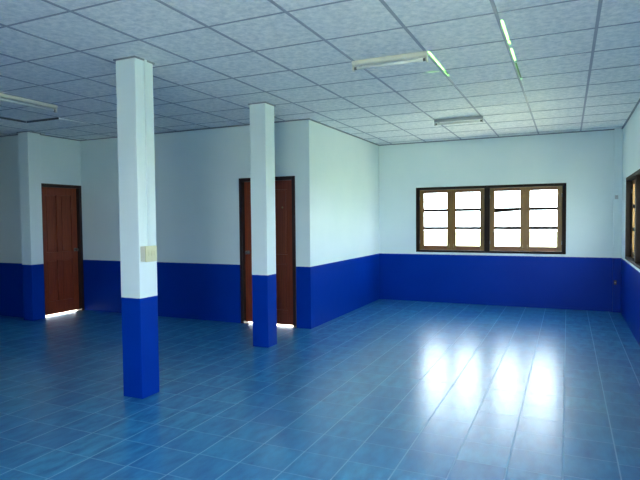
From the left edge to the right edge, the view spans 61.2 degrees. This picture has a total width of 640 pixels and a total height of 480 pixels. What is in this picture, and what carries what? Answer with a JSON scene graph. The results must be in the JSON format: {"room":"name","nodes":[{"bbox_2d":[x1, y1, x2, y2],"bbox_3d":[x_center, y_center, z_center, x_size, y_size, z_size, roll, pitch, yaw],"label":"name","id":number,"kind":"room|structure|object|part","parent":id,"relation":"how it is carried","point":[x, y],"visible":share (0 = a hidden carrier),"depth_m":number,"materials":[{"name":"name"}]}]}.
{"room":"empty hall","nodes":[
{"label":"empty hall","id":0,"kind":"room"},
{"bbox_2d":[0,135,23,317],"bbox_3d":[-5.559,-0.353,8.709,2.937,3.050,0.120,0,2,25],"label":"wall","id":1,"kind":"structure","parent":0,"point":[11,281],"depth_m":8.27,"materials":[{"name":"paint"}]},
{"bbox_2d":[40,135,84,309],"bbox_3d":[-4.103,-0.359,8.506,0.120,3.050,0.792,0,2,25],"label":"wall","id":2,"kind":"structure","parent":0,"point":[60,158],"depth_m":8.46,"materials":[{"name":"paint"}]},
{"bbox_2d":[41,183,83,317],"bbox_3d":[-4.094,0.149,8.517,0.136,2.035,0.780,0,2,25],"label":"door","id":3,"kind":"structure","parent":2,"relation":"in","point":[61,204],"depth_m":8.57,"materials":[{"name":"brown wood"}]},
{"bbox_3d":[-4.167,-0.251,8.382,0.020,0.885,0.195,0,2,25],"label":"panel","id":4,"kind":"part","parent":3,"relation":"part of","materials":[{"name":"red wood"}]},
{"bbox_3d":[-4.159,0.633,8.417,0.020,0.643,0.195,0,2,25],"label":"panel","id":5,"kind":"part","parent":3,"relation":"part of","materials":[{"name":"red wood"}]},
{"bbox_3d":[-4.053,-0.261,8.632,0.020,0.885,0.195,0,2,25],"label":"panel","id":6,"kind":"part","parent":3,"relation":"part of","materials":[{"name":"red wood"}]},
{"bbox_3d":[-4.045,0.622,8.667,0.020,0.643,0.195,0,2,25],"label":"panel","id":7,"kind":"part","parent":3,"relation":"part of","materials":[{"name":"red wood"}]},
{"bbox_2d":[80,121,302,327],"bbox_3d":[-2.093,-0.361,8.088,4.124,3.050,0.120,0,2,25],"label":"wall","id":8,"kind":"structure","parent":0,"point":[198,173],"depth_m":7.95,"materials":[{"name":"paint"}]},
{"bbox_2d":[239,176,296,327],"bbox_3d":[-0.700,0.158,7.465,0.878,2.035,0.136,0,2,25],"label":"door","id":9,"kind":"structure","parent":8,"relation":"in","point":[285,219],"depth_m":7.40,"materials":[{"name":"brown wood"}]},
{"bbox_3d":[-0.551,-0.246,7.394,0.244,0.885,0.020,0,2,25],"label":"panel","id":10,"kind":"part","parent":9,"relation":"part of","materials":[{"name":"red wood"}]},
{"bbox_3d":[-0.542,0.637,7.429,0.244,0.643,0.020,0,2,25],"label":"panel","id":11,"kind":"part","parent":9,"relation":"part of","materials":[{"name":"red wood"}]},
{"bbox_2d":[0,299,639,479],"bbox_3d":[-2.444,1.306,5.848,10.768,0.100,10.139,0,2,25],"label":"floor","id":12,"kind":"structure","parent":0,"point":[381,389],"depth_m":4.35,"materials":[{"name":"blue tile"}]},
{"bbox_2d":[16,131,44,320],"bbox_3d":[-4.274,-0.198,8.026,0.229,2.770,0.229,0,2,25],"label":"column","id":13,"kind":"structure","parent":12,"relation":"on","point":[28,141],"depth_m":7.95,"materials":[{"name":"paint"}]},
{"bbox_2d":[113,56,159,398],"bbox_3d":[-1.514,-0.087,4.506,0.231,2.770,0.231,0,2,25],"label":"column","id":14,"kind":"structure","parent":12,"relation":"on","point":[139,298],"depth_m":4.42,"materials":[{"name":"paint"}]},
{"bbox_2d":[143,59,150,245],"bbox_3d":[-1.417,-0.710,4.439,0.016,1.518,0.026,0,2,25],"label":"cable cover","id":15,"kind":"object","parent":14,"relation":"attached to","point":[144,61],"visible":1,"depth_m":4.43,"materials":[{"name":"white plastic"}]},
{"bbox_2d":[140,246,156,261],"bbox_3d":[-1.399,0.112,4.425,0.073,0.128,0.126,0,2,25],"label":"switch box","id":16,"kind":"object","parent":14,"relation":"attached to","point":[147,253],"visible":1,"depth_m":4.38,"materials":[{"name":"plastic"}]},
{"bbox_2d":[248,102,276,347],"bbox_3d":[-0.651,-0.162,6.235,0.231,2.770,0.231,0,2,25],"label":"column","id":17,"kind":"structure","parent":12,"relation":"on","point":[262,144],"depth_m":6.15,"materials":[{"name":"paint"}]},
{"bbox_2d":[0,0,639,145],"bbox_3d":[-2.534,-1.513,5.598,10.768,0.068,10.446,0,2,25],"label":"ceiling","id":18,"kind":"structure","parent":0,"point":[578,61],"depth_m":4.56,"materials":[{"name":"white tile"}]},
{"bbox_2d":[0,93,57,112],"bbox_3d":[-3.241,-1.453,5.554,0.060,0.078,1.240,0,2,25],"label":"ceiling light","id":19,"kind":"object","parent":18,"relation":"attached to","point":[2,96],"visible":1,"depth_m":5.78,"materials":[{"name":"white metal"}]},
{"bbox_3d":[-2.470,-1.506,5.738,10.768,0.014,10.139,0,2,25],"label":"edge trim","id":20,"kind":"part","parent":18,"relation":"part of","materials":[{"name":"white"}]},
{"bbox_2d":[352,51,428,71],"bbox_3d":[0.561,-1.443,4.388,0.630,0.078,0.060,0,2,25],"label":"ceiling light","id":21,"kind":"object","parent":18,"relation":"attached to","point":[420,55],"visible":1,"depth_m":4.37,"materials":[{"name":"white metal"}]},
{"bbox_2d":[434,116,483,125],"bbox_3d":[1.819,-1.562,7.109,0.630,0.078,0.060,0,2,25],"label":"ceiling light","id":22,"kind":"object","parent":18,"relation":"attached to","point":[472,119],"visible":1,"depth_m":7.09,"materials":[{"name":"white metal"}]},
{"bbox_2d":[301,120,379,328],"bbox_3d":[0.411,-0.399,8.461,0.120,3.050,2.882,0,2,25],"label":"wall","id":23,"kind":"structure","parent":0,"point":[340,170],"depth_m":7.97,"materials":[{"name":"paint"}]},
{"bbox_2d":[379,130,613,311],"bbox_3d":[2.830,-0.443,9.005,4.067,3.050,0.120,0,2,25],"label":"wall","id":24,"kind":"structure","parent":0,"point":[581,278],"depth_m":8.86,"materials":[{"name":"paint"}]},
{"bbox_2d":[416,183,565,253],"bbox_3d":[2.805,-0.332,9.053,2.449,1.148,0.202,0,2,25],"label":"window","id":25,"kind":"structure","parent":24,"relation":"in","point":[487,209],"depth_m":8.96,"materials":[{"name":"brown wood"}]},
{"bbox_3d":[2.000,-0.346,9.368,0.547,1.035,0.024,0,2,25],"label":"sash","id":26,"kind":"part","parent":25,"relation":"part of","materials":[{"name":"brown wood"}]},
{"bbox_3d":[2.000,-0.346,9.368,0.397,1.035,0.022,0,2,25],"label":"rail","id":27,"kind":"part","parent":25,"relation":"part of","materials":[{"name":"brown wood"}]},
{"bbox_3d":[2.498,-0.342,9.141,0.547,1.035,0.024,0,2,25],"label":"sash","id":28,"kind":"part","parent":25,"relation":"part of","materials":[{"name":"brown wood"}]},
{"bbox_3d":[2.498,-0.342,9.141,0.397,1.035,0.022,0,2,25],"label":"rail","id":29,"kind":"part","parent":25,"relation":"part of","materials":[{"name":"brown wood"}]},
{"bbox_3d":[3.072,-0.337,8.879,0.547,1.035,0.024,0,2,25],"label":"sash","id":30,"kind":"part","parent":25,"relation":"part of","materials":[{"name":"brown wood"}]},
{"bbox_3d":[3.072,-0.337,8.879,0.397,1.035,0.022,0,2,25],"label":"rail","id":31,"kind":"part","parent":25,"relation":"part of","materials":[{"name":"brown wood"}]},
{"bbox_3d":[3.570,-0.333,8.651,0.547,1.035,0.024,0,2,25],"label":"sash","id":32,"kind":"part","parent":25,"relation":"part of","materials":[{"name":"brown wood"}]},
{"bbox_3d":[3.570,-0.333,8.651,0.397,1.035,0.022,0,2,25],"label":"rail","id":33,"kind":"part","parent":25,"relation":"part of","materials":[{"name":"brown wood"}]},
{"bbox_2d":[612,128,622,312],"bbox_3d":[4.489,-0.286,8.167,0.110,2.771,0.035,0,2,25],"label":"pilaster","id":34,"kind":"object","parent":24,"relation":"attached to","point":[618,133],"visible":1,"depth_m":8.15,"materials":[{"name":"paint"}]},
{"bbox_2d":[621,103,639,346],"bbox_3d":[2.467,-0.223,3.469,0.120,3.050,10.259,0,2,25],"label":"wall","id":35,"kind":"structure","parent":0,"point":[630,274],"depth_m":7.02,"materials":[{"name":"paint"}]},
{"bbox_2d":[625,169,639,268],"bbox_3d":[3.839,-0.236,6.363,0.232,1.148,2.449,0,2,25],"label":"window","id":36,"kind":"structure","parent":35,"relation":"in","point":[632,218],"depth_m":7.33,"materials":[{"name":"brown wood"}]},
{"bbox_3d":[4.168,-0.280,7.160,0.024,1.035,0.547,0,2,25],"label":"sash","id":37,"kind":"part","parent":36,"relation":"part of","materials":[{"name":"brown wood"}]},
{"bbox_3d":[-2.107,-1.830,5.805,11.768,0.028,11.189,0,2,25],"label":"roof","id":38,"kind":"structure","parent":0,"visible":0},
{"bbox_2d":[428,20,515,71],"bbox_3d":[1.288,-1.824,4.534,1.520,0.028,2.780,0,2,25],"label":"sheet","id":39,"kind":"object","parent":38,"relation":"attached to","point":[502,22],"visible":0.03,"depth_m":5.28,"materials":[{"name":"white"}]},
{"label":"outside","id":40,"kind":"structure","parent":0,"visible":0},
{"bbox_2d":[424,231,556,246],"bbox_3d":[0.110,1.474,2.740,120.000,0.001,120.000,0,2,25],"label":"ground","id":41,"kind":"structure","parent":40,"point":[463,238],"depth_m":39.51,"materials":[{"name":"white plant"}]},
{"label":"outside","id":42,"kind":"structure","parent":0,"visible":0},
{"bbox_2d":[45,310,292,326],"bbox_3d":[-2.467,1.377,4.211,12.088,0.106,17.139,0,2,25],"label":"path","id":43,"kind":"structure","parent":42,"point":[281,325],"depth_m":8.42,"materials":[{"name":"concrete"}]}
]}

